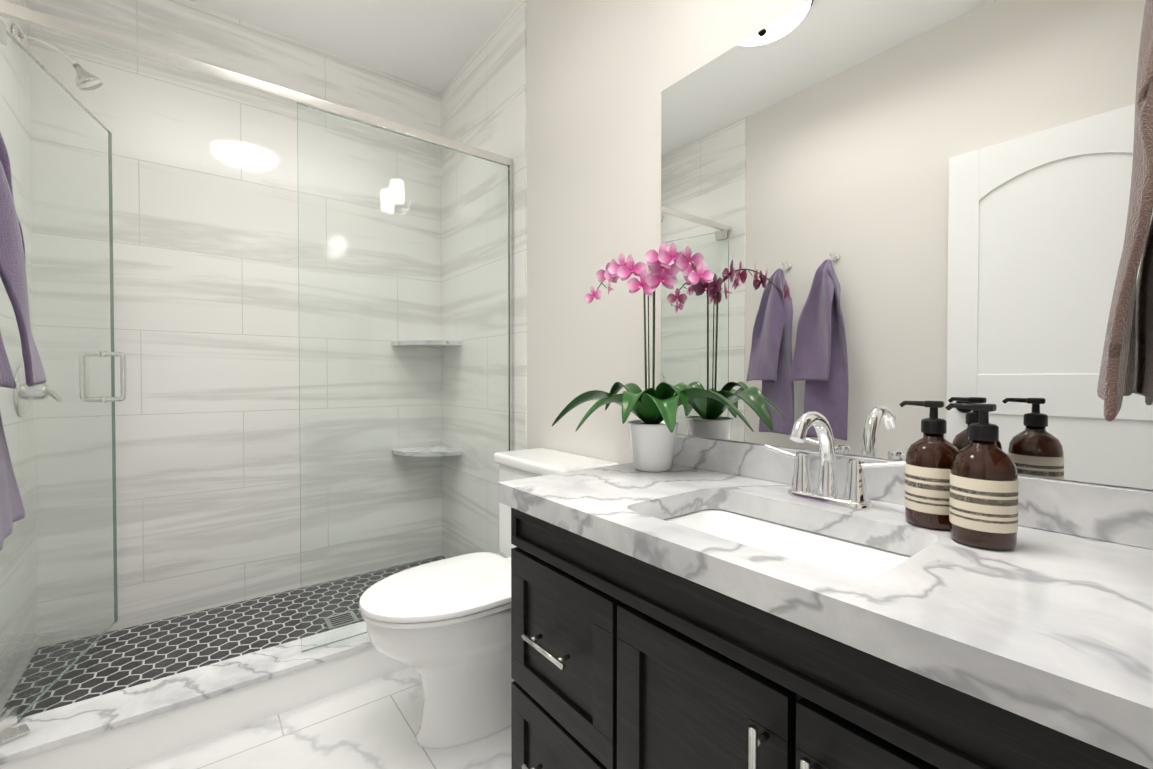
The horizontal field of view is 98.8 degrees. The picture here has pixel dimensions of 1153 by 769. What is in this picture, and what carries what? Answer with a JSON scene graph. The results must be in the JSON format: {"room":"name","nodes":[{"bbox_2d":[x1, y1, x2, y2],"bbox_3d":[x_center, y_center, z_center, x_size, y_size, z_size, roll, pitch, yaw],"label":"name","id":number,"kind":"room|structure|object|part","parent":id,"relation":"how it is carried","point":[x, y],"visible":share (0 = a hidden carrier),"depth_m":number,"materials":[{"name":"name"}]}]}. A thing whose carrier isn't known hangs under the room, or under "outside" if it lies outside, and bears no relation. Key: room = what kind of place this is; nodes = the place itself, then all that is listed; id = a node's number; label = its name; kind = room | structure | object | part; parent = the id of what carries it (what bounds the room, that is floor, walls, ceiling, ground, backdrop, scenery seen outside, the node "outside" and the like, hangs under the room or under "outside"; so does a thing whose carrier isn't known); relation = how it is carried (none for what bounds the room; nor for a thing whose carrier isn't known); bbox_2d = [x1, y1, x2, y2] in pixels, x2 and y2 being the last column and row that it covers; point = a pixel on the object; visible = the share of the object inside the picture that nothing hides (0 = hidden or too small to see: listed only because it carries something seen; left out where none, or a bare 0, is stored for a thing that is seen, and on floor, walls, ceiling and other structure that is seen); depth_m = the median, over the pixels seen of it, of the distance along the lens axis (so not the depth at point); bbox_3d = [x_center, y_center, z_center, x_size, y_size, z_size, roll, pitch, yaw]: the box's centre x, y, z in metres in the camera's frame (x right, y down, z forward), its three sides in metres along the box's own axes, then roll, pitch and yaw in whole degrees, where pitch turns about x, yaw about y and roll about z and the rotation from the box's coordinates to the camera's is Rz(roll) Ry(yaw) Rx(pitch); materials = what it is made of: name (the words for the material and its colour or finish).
{"room":"bathroom","nodes":[
{"label":"bathroom","id":0,"kind":"room"},
{"bbox_2d":[127,667,511,768],"bbox_3d":[-0.063,1.088,0.597,1.790,0.100,4.470,-1,1,-38],"label":"floor","id":1,"kind":"structure","parent":0,"point":[374,724],"depth_m":1.42,"materials":[{"name":"stone"}]},
{"bbox_2d":[0,620,410,768],"bbox_3d":[-0.889,0.954,1.666,1.530,0.140,0.174,-1,1,-38],"label":"curb","id":2,"kind":"object","parent":1,"relation":"on","point":[125,728],"visible":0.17,"depth_m":1.43,"materials":[{"name":"white stone"}]},
{"bbox_2d":[0,0,512,450],"bbox_3d":[-0.881,-0.032,1.643,1.530,1.832,0.022,-1,1,-38],"label":"shower door frame","id":3,"kind":"structure","parent":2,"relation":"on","point":[18,13],"depth_m":1.54,"materials":[{"name":"silver metal"}]},
{"bbox_2d":[0,19,126,745],"bbox_3d":[-1.550,-0.014,1.496,0.127,1.798,0.685,0,1,-25],"label":"shower door","id":4,"kind":"structure","parent":3,"relation":"attached to","point":[10,730],"depth_m":1.52,"materials":[{"name":"clear glass"}]},
{"bbox_2d":[301,609,366,651],"bbox_3d":[-0.829,0.812,1.695,0.204,0.142,0.010,-1,1,-38],"label":"glass","id":5,"kind":"object","parent":2,"relation":"on","point":[301,609],"depth_m":1.67,"materials":[{"name":"green"}]},
{"bbox_2d":[300,439,379,599],"bbox_3d":[-0.811,0.458,1.704,0.252,0.528,0.010,-1,1,-38],"label":"glass","id":6,"kind":"object","parent":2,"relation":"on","point":[360,439],"depth_m":1.69,"materials":[{"name":"green"}]},
{"bbox_2d":[297,103,509,310],"bbox_3d":[-0.598,-0.583,1.854,0.789,0.672,0.010,-1,1,-38],"label":"glass","id":7,"kind":"object","parent":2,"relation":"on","point":[297,103],"depth_m":1.70,"materials":[{"name":"green"}]},
{"bbox_2d":[384,404,449,575],"bbox_3d":[-0.599,0.386,1.866,0.250,0.616,0.010,-1,1,-38],"label":"glass","id":8,"kind":"object","parent":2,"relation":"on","point":[440,404],"depth_m":1.87,"materials":[{"name":"green"}]},
{"bbox_2d":[3,556,445,717],"bbox_3d":[-1.144,0.987,1.997,1.532,0.065,0.670,-1,1,-38],"label":"shower floor","id":9,"kind":"structure","parent":1,"relation":"on","point":[114,661],"depth_m":1.83,"materials":[{"name":"tile"}]},
{"bbox_2d":[324,610,358,629],"bbox_3d":[-0.951,0.952,2.001,0.110,0.004,0.110,-1,1,-38],"label":"shower drain","id":10,"kind":"object","parent":9,"relation":"on","point":[333,621],"depth_m":2.00,"materials":[{"name":"silver metal"}]},
{"bbox_2d":[358,448,618,748],"bbox_3d":[-0.285,0.638,1.538,0.733,0.775,0.452,-1,1,-38],"label":"toilet","id":11,"kind":"object","parent":1,"relation":"on","point":[442,627],"visible":0.65,"depth_m":1.41,"materials":[{"name":"white ceramic"}]},
{"bbox_2d":[497,411,1152,768],"bbox_3d":[0.334,0.542,0.896,0.544,0.984,1.025,-1,1,-38],"label":"bathroom vanity","id":12,"kind":"object","parent":1,"relation":"on","point":[705,603],"visible":0.96,"depth_m":0.69,"materials":[{"name":"white stone"}]},
{"bbox_2d":[552,242,753,471],"bbox_3d":[0.160,-0.065,1.256,0.304,0.578,0.473,-1,1,-38],"label":"orchid","id":13,"kind":"object","parent":12,"relation":"on","point":[652,433],"visible":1,"depth_m":1.25,"materials":[{"name":"plant"}]},
{"bbox_3d":[0.201,0.161,1.306,0.135,0.124,0.135,-1,1,-38],"label":"pot","id":14,"kind":"part","parent":13,"relation":"part of","materials":[{"name":"white ceramic"}]},
{"bbox_2d":[664,509,910,576],"bbox_3d":[0.323,0.341,0.840,0.304,0.131,0.454,-1,1,-38],"label":"sink","id":15,"kind":"object","parent":12,"relation":"in","point":[839,552],"depth_m":0.93,"materials":[{"name":"white ceramic"}]},
{"bbox_2d":[764,411,904,509],"bbox_3d":[0.452,0.139,0.938,0.156,0.178,0.276,-1,1,-38],"label":"faucet","id":16,"kind":"object","parent":12,"relation":"on","point":[801,495],"depth_m":0.95,"materials":[{"name":"silver metal"}]},
{"bbox_2d":[899,400,958,530],"bbox_3d":[0.581,0.128,0.813,0.077,0.203,0.087,-1,1,-38],"label":"soap bottle","id":17,"kind":"object","parent":12,"relation":"on","point":[931,453],"visible":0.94,"depth_m":0.79,"materials":[{"name":"brown glass"}]},
{"bbox_3d":[0.584,0.154,0.810,0.076,0.150,0.076,-1,1,-38],"label":"glass","id":18,"kind":"part","parent":17,"relation":"part of","materials":[{"name":"brown glass"}]},
{"bbox_2d":[945,403,1018,550],"bbox_3d":[0.588,0.129,0.722,0.077,0.203,0.087,-1,1,-38],"label":"soap bottle","id":19,"kind":"object","parent":12,"relation":"on","point":[983,501],"visible":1,"depth_m":0.69,"materials":[{"name":"brown glass"}]},
{"bbox_3d":[0.591,0.156,0.719,0.076,0.150,0.076,-1,1,-38],"label":"glass","id":20,"kind":"part","parent":19,"relation":"part of","materials":[{"name":"brown glass"}]},
{"bbox_2d":[189,0,519,92],"bbox_3d":[-0.063,-1.612,0.561,1.790,0.100,4.470,-1,1,-38],"label":"ceiling","id":21,"kind":"structure","parent":0,"point":[434,45],"depth_m":2.19,"materials":[{"name":"white paint"}]},
{"bbox_2d":[526,0,1152,490],"bbox_3d":[0.110,-0.277,1.722,0.120,2.600,2.870,-1,1,-38],"label":"wall","id":22,"kind":"structure","parent":0,"point":[602,74],"depth_m":1.67,"materials":[{"name":"white paint"}]},
{"bbox_2d":[440,0,526,557],"bbox_3d":[-0.473,-0.286,2.372,0.009,2.600,0.870,-1,1,-38],"label":"wall tile","id":23,"kind":"structure","parent":22,"relation":"attached to","point":[483,99],"depth_m":2.32,"materials":[{"name":"white tile"}]},
{"bbox_2d":[392,445,462,456],"bbox_3d":[-0.767,0.346,2.531,0.270,0.022,0.270,-1,1,-38],"label":"corner shelf","id":24,"kind":"object","parent":23,"relation":"attached to","point":[424,451],"depth_m":2.49,"materials":[{"name":"stone"}]},
{"bbox_2d":[661,0,1152,489],"bbox_3d":[0.553,-0.349,1.041,0.006,0.989,1.003,-1,1,-38],"label":"mirror","id":25,"kind":"object","parent":22,"relation":"attached to","point":[875,213],"visible":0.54,"depth_m":0.93,"materials":[{"name":"silver metal"}]},
{"bbox_3d":[-1.213,-0.264,0.702,0.120,2.600,2.870,-1,1,-38],"label":"wall","id":26,"kind":"structure","parent":0,"visible":0},
{"bbox_2d":[0,0,37,709],"bbox_3d":[-1.693,-0.273,1.431,0.009,2.600,0.870,-1,1,-38],"label":"wall tile","id":27,"kind":"structure","parent":26,"relation":"attached to","point":[8,108],"depth_m":1.62,"materials":[{"name":"white tile"}]},
{"bbox_2d":[14,366,61,416],"bbox_3d":[-1.809,0.023,1.680,0.105,0.170,0.170,-1,1,-38],"label":"shower valve","id":28,"kind":"object","parent":27,"relation":"attached to","point":[31,391],"depth_m":1.64,"materials":[{"name":"silver metal"}]},
{"bbox_2d":[12,24,102,89],"bbox_3d":[-1.756,-1.101,1.681,0.209,0.151,0.076,-1,1,-38],"label":"shower head","id":29,"kind":"object","parent":27,"relation":"attached to","point":[85,80],"visible":0.94,"depth_m":1.69},
{"bbox_3d":[-1.391,-0.285,2.301,1.790,2.600,0.120,-1,1,-38],"label":"wall","id":30,"kind":"structure","parent":0,"visible":0},
{"bbox_2d":[28,0,441,647],"bbox_3d":[-1.352,-0.317,2.249,1.550,2.535,0.010,-1,1,-38],"label":"wall tile","id":31,"kind":"structure","parent":30,"relation":"attached to","point":[212,302],"depth_m":2.12,"materials":[{"name":"white tile"}]},
{"bbox_2d":[391,340,461,347],"bbox_3d":[-0.767,-0.209,2.524,0.270,0.022,0.270,-1,1,-38],"label":"corner shelf","id":32,"kind":"object","parent":31,"relation":"attached to","point":[427,343],"depth_m":2.47,"materials":[{"name":"stone"}]},
{"bbox_3d":[0.737,-0.594,0.585,0.040,0.043,0.067,-1,1,-38],"label":"hook","id":33,"kind":"object","parent":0,"visible":0},
{"bbox_2d":[1097,0,1152,420],"bbox_3d":[0.693,-0.264,0.589,0.202,0.609,0.094,-1,1,-38],"label":"hand towel","id":34,"kind":"object","parent":33,"relation":"hanging from","point":[1116,378],"visible":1,"depth_m":0.56,"materials":[{"name":"fabric"}]},
{"bbox_3d":[-1.239,-0.633,0.886,0.067,0.043,0.040,-1,1,-38],"label":"hook","id":35,"kind":"object","parent":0,"visible":0},
{"bbox_2d":[0,133,45,539],"bbox_3d":[-1.149,-0.162,0.960,0.147,0.893,0.276,-1,1,-38],"label":"bath towel","id":36,"kind":"object","parent":35,"relation":"hanging from","point":[13,275],"visible":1,"depth_m":0.96,"materials":[{"name":"purple fabric"}]},
{"bbox_3d":[-1.080,-0.630,0.680,0.067,0.043,0.040,-1,1,-38],"label":"hook","id":37,"kind":"object","parent":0,"visible":0},
{"bbox_2d":[0,331,16,550],"bbox_3d":[-0.996,-0.159,0.751,0.141,0.893,0.278,-1,1,-38],"label":"bath towel","id":38,"kind":"object","parent":37,"relation":"hanging from","point":[7,379],"visible":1,"depth_m":0.88,"materials":[{"name":"purple fabric"}]}
]}

